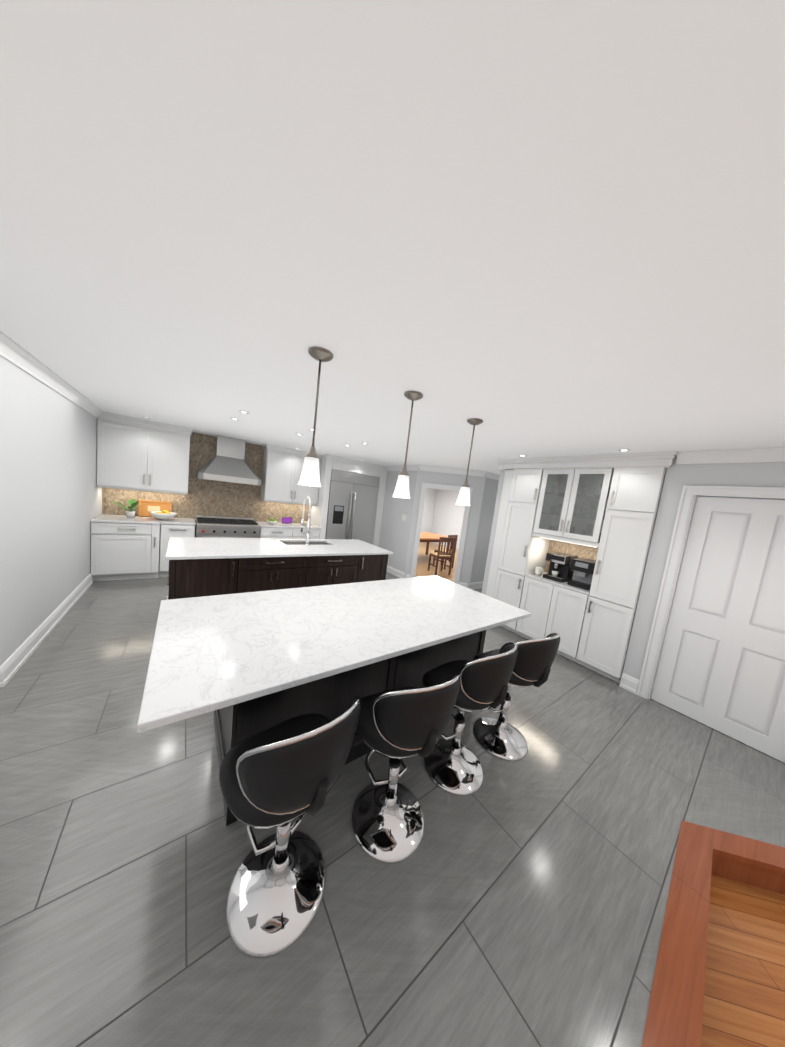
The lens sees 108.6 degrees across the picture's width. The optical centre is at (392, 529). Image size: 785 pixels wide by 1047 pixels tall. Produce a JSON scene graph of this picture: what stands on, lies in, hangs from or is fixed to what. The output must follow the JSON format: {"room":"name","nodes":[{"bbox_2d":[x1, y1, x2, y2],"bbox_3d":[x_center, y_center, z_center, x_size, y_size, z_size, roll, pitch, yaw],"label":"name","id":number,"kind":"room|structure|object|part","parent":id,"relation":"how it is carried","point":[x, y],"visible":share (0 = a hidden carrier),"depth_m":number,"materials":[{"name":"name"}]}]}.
{"room":"kitchen","nodes":[
{"label":"kitchen","id":0,"kind":"room"},
{"bbox_2d":[0,355,101,665],"bbox_3d":[-5.232,-0.379,2.094,3.848,2.445,3.285,2,8,-37],"label":"wall","id":1,"kind":"structure","parent":0,"point":[50,499],"depth_m":2.53,"materials":[{"name":"white paint"}]},
{"bbox_2d":[0,542,638,693],"bbox_3d":[-0.939,1.001,4.810,13.740,0.148,9.797,2,8,-37],"label":"baseboard","id":2,"kind":"structure","parent":1,"relation":"attached to","point":[13,663],"depth_m":2.85,"materials":[{"name":"white wood"}]},
{"bbox_2d":[0,331,784,490],"bbox_3d":[0.442,-0.995,3.056,13.740,0.104,13.590,2,8,-37],"label":"crown molding","id":3,"kind":"structure","parent":1,"relation":"attached to","point":[13,352],"depth_m":2.48,"materials":[{"name":"white"}]},
{"bbox_2d":[0,542,784,1046],"bbox_3d":[-0.811,1.211,4.618,14.050,0.204,10.316,2,8,-37],"label":"floor","id":4,"kind":"structure","parent":0,"point":[518,904],"depth_m":1.27,"materials":[{"name":"tile"}]},
{"bbox_2d":[90,412,321,580],"bbox_3d":[-3.000,-0.442,5.148,3.365,2.444,0.714,2,8,-37],"label":"kitchen cabinets","id":5,"kind":"object","parent":4,"relation":"on","point":[133,453],"visible":0.69,"depth_m":4.40,"materials":[{"name":"white wood"}]},
{"bbox_2d":[90,514,320,529],"bbox_3d":[-3.044,-0.125,5.191,3.365,0.030,0.692,2,8,-37],"label":"countertop","id":6,"kind":"structure","parent":5,"relation":"on","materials":[{"name":"stone"}]},
{"bbox_2d":[114,499,147,517],"bbox_3d":[-4.125,-0.335,4.437,0.410,0.290,0.386,2,8,-37],"label":"plant","id":7,"kind":"object","parent":6,"relation":"on","point":[143,511],"depth_m":4.49,"materials":[{"name":"green plant"}]},
{"bbox_2d":[138,499,171,517],"bbox_3d":[-4.027,-0.354,4.791,0.420,0.273,0.097,2,8,-37],"label":"tray","id":8,"kind":"object","parent":6,"relation":"on","point":[145,510],"depth_m":4.75,"materials":[{"name":"brown"}]},
{"bbox_2d":[149,510,176,520],"bbox_3d":[-3.771,-0.249,4.643,0.350,0.159,0.350,2,8,-37],"label":"lemon bowl","id":9,"kind":"object","parent":6,"relation":"on","point":[160,515],"depth_m":4.57,"materials":[{"name":"white ceramic"}]},
{"bbox_2d":[114,499,307,524],"bbox_3d":[-3.070,-0.297,5.249,3.074,0.290,0.508,2,8,-37],"label":"decorations","id":10,"kind":"object","parent":6,"relation":"on","point":[159,510],"depth_m":4.70,"materials":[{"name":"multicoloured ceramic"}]},
{"bbox_2d":[266,518,277,524],"bbox_3d":[-2.427,-0.180,5.683,0.200,0.118,0.200,2,8,-37],"label":"bowl","id":11,"kind":"object","parent":6,"relation":"on","point":[272,521],"depth_m":5.63,"materials":[{"name":"white ceramic"}]},
{"bbox_2d":[195,515,259,537],"bbox_3d":[-3.068,0.287,5.220,0.962,0.975,0.738,2,8,-37],"label":"range","id":12,"kind":"object","parent":4,"relation":"on","point":[219,527],"visible":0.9,"depth_m":4.99,"materials":[{"name":"silver metal"}]},
{"bbox_2d":[167,540,387,599],"bbox_3d":[-1.418,0.676,3.835,2.589,0.886,0.977,2,8,-37],"label":"kitchen island","id":13,"kind":"object","parent":4,"relation":"on","point":[200,567],"depth_m":3.23,"materials":[{"name":"brown wood"}]},
{"bbox_2d":[165,537,392,559],"bbox_3d":[-1.350,0.232,3.797,2.625,0.045,1.040,2,8,-37],"label":"island countertop","id":14,"kind":"structure","parent":13,"relation":"on","point":[180,548],"depth_m":3.43,"materials":[{"name":"white stone"}]},
{"bbox_2d":[300,496,314,545],"bbox_3d":[-1.196,-0.133,3.985,0.118,0.672,0.315,2,8,-37],"label":"faucet","id":15,"kind":"object","parent":14,"relation":"on","point":[302,520],"depth_m":3.88,"materials":[{"name":"silver metal"}]},
{"bbox_2d":[310,454,386,546],"bbox_3d":[-1.047,-0.366,6.602,1.572,2.444,0.709,2,8,-37],"label":"fridge","id":16,"kind":"object","parent":4,"relation":"on","point":[351,495],"visible":0.81,"depth_m":6.26,"materials":[{"name":"silver metal"}]},
{"bbox_2d":[214,623,506,825],"bbox_3d":[-0.128,1.012,2.143,1.980,0.880,1.004,2,8,-37],"label":"kitchen island","id":17,"kind":"object","parent":4,"relation":"on","point":[330,698],"depth_m":1.70,"materials":[{"name":"brown wood"}]},
{"bbox_2d":[137,575,530,732],"bbox_3d":[-0.150,0.564,1.997,2.364,0.030,1.084,2,8,-37],"label":"island countertop","id":18,"kind":"structure","parent":17,"relation":"on","point":[216,652],"depth_m":1.52,"materials":[{"name":"white stone"}]},
{"bbox_2d":[219,632,559,957],"bbox_3d":[0.215,1.084,1.618,2.066,0.926,0.557,2,8,-37],"label":"stools","id":19,"kind":"object","parent":4,"relation":"on","point":[281,776],"visible":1,"depth_m":1.22,"materials":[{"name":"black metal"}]},
{"bbox_2d":[420,532,457,561],"bbox_3d":[0.910,0.519,8.519,1.620,0.740,1.230,2,8,-37],"label":"table","id":20,"kind":"object","parent":4,"relation":"on","point":[427,537],"visible":0.4,"depth_m":8.30,"materials":[{"name":"brown wood"}]},
{"bbox_2d":[427,537,454,574],"bbox_3d":[1.210,0.619,7.019,0.420,0.930,0.400,4,7,-22],"label":"chair","id":21,"kind":"object","parent":4,"relation":"on","point":[441,555],"visible":1,"depth_m":6.86,"materials":[{"name":"brown wood"}]},
{"bbox_2d":[433,535,457,569],"bbox_3d":[1.442,0.570,7.733,0.400,0.930,0.420,12,8,43],"label":"chair","id":22,"kind":"object","parent":4,"relation":"on","point":[449,536],"visible":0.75,"depth_m":7.68,"materials":[{"name":"brown wood"}]},
{"bbox_2d":[486,451,676,682],"bbox_3d":[2.219,0.327,3.729,0.645,2.444,1.915,2,8,-37],"label":"pantry","id":23,"kind":"object","parent":4,"relation":"on","point":[572,541],"visible":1,"depth_m":3.40,"materials":[{"name":"white wood"}]},
{"bbox_3d":[2.158,-0.322,3.446,0.004,0.711,0.621,2,8,-37],"label":"glass","id":24,"kind":"part","parent":23,"relation":"part of","materials":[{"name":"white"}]},
{"bbox_2d":[0,0,784,500],"bbox_3d":[0.454,-1.106,3.037,14.050,0.120,13.900,2,8,-37],"label":"ceiling","id":25,"kind":"structure","parent":0,"point":[542,228],"depth_m":0.78,"materials":[{"name":"white paint"}]},
{"bbox_2d":[298,346,332,486],"bbox_3d":[-0.445,-0.625,1.619,0.135,0.740,0.135,8,6,8],"label":"pendant light","id":26,"kind":"object","parent":25,"relation":"hanging from","point":[310,474],"depth_m":1.60,"materials":[{"name":"white glass"}]},
{"bbox_2d":[393,391,422,497],"bbox_3d":[0.109,-0.607,2.063,0.135,0.740,0.135,8,6,8],"label":"pendant light","id":27,"kind":"object","parent":25,"relation":"hanging from","point":[402,486],"depth_m":2.05,"materials":[{"name":"white glass"}]},
{"bbox_2d":[456,418,482,505],"bbox_3d":[0.676,-0.586,2.494,0.135,0.740,0.135,8,6,8],"label":"pendant light","id":28,"kind":"object","parent":25,"relation":"hanging from","point":[464,495],"depth_m":2.48,"materials":[{"name":"white glass"}]},
{"bbox_2d":[617,449,630,451],"bbox_3d":[2.327,-0.798,2.834,0.091,0.005,0.092,8,6,8],"label":"recessed light","id":29,"kind":"object","parent":25,"relation":"in","point":[619,450],"depth_m":2.84,"materials":[{"name":"white"}]},
{"bbox_2d":[379,470,416,572],"bbox_3d":[-0.030,-0.254,6.679,0.150,2.445,1.820,2,8,-37],"label":"wall","id":30,"kind":"structure","parent":0,"point":[394,533],"depth_m":6.39,"materials":[{"name":"white paint"}]},
{"bbox_2d":[421,488,436,532],"bbox_3d":[-0.208,-0.764,11.255,4.990,2.445,0.150,2,8,-37],"label":"wall","id":31,"kind":"structure","parent":0,"point":[429,505],"depth_m":12.48,"materials":[{"name":"white paint"}]},
{"bbox_2d":[404,468,485,587],"bbox_3d":[1.067,-0.040,5.896,1.369,2.445,0.150,8,6,8],"label":"wall","id":32,"kind":"structure","parent":0,"point":[476,484],"depth_m":5.77,"materials":[{"name":"white paint"}]},
{"bbox_2d":[410,482,445,577],"bbox_3d":[0.943,0.123,5.851,0.685,2.104,0.690,2,8,-37],"label":"trim","id":33,"kind":"structure","parent":32,"relation":"attached to","point":[424,485],"depth_m":5.87,"materials":[{"name":"white"}]},
{"bbox_2d":[446,485,472,583],"bbox_3d":[0.977,0.126,5.856,0.745,2.104,0.784,2,8,-37],"label":"trim","id":34,"kind":"structure","parent":32,"relation":"attached to","point":[448,487],"depth_m":5.77,"materials":[{"name":"white"}]},
{"bbox_2d":[431,490,463,545],"bbox_3d":[3.476,-0.256,10.582,0.150,2.445,5.393,2,8,-37],"label":"wall","id":35,"kind":"structure","parent":0,"point":[447,516],"depth_m":12.00,"materials":[{"name":"white paint"}]},
{"bbox_2d":[470,478,498,582],"bbox_3d":[3.011,0.090,6.824,3.457,2.445,0.150,2,8,-37],"label":"wall","id":36,"kind":"structure","parent":0,"point":[484,528],"depth_m":5.92,"materials":[{"name":"white paint"}]},
{"bbox_2d":[482,470,504,594],"bbox_3d":[3.296,0.252,5.634,4.409,2.445,0.095,2,8,-37],"label":"wall","id":37,"kind":"structure","parent":0,"point":[493,529],"depth_m":4.31,"materials":[{"name":"white paint"}]},
{"bbox_2d":[623,456,784,679],"bbox_3d":[4.148,0.962,0.878,0.150,2.645,5.200,2,8,-37],"label":"wall","id":38,"kind":"structure","parent":0,"point":[752,474],"depth_m":2.76,"materials":[{"name":"white paint"}]},
{"bbox_2d":[636,485,784,698],"bbox_3d":[2.929,0.712,2.384,0.024,2.135,1.008,2,8,-37],"label":"trim","id":39,"kind":"structure","parent":38,"relation":"attached to","point":[687,502],"depth_m":2.71,"materials":[{"name":"white wood"}]},
{"bbox_2d":[650,497,784,762],"bbox_3d":[2.973,0.760,2.426,0.048,2.030,0.810,2,8,-37],"label":"door","id":40,"kind":"structure","parent":38,"relation":"in","point":[721,666],"depth_m":2.44,"materials":[{"name":"white wood"}]},
{"bbox_2d":[701,874,784,1046],"bbox_3d":[0.656,2.180,-1.901,8.689,0.050,4.490,2,8,-37],"label":"floor","id":41,"kind":"structure","parent":0,"point":[744,998],"depth_m":1.24,"materials":[{"name":"brown wood"}]},
{"bbox_3d":[-2.637,-0.485,5.953,5.212,2.445,0.150,2,8,-37],"label":"wall","id":42,"kind":"structure","parent":0,"visible":0},
{"bbox_2d":[102,432,308,522],"bbox_3d":[-3.159,-0.924,5.387,3.365,1.579,0.002,2,8,-37],"label":"backsplash","id":43,"kind":"structure","parent":42,"relation":"attached to","point":[203,497],"depth_m":5.25,"materials":[{"name":"tile"}]},
{"bbox_2d":[197,435,260,485],"bbox_3d":[-2.934,-1.265,5.122,0.970,0.794,0.576,2,8,-37],"label":"range hood","id":44,"kind":"object","parent":42,"relation":"attached to","point":[227,463],"visible":1,"depth_m":5.02,"materials":[{"name":"silver metal"}]}
]}

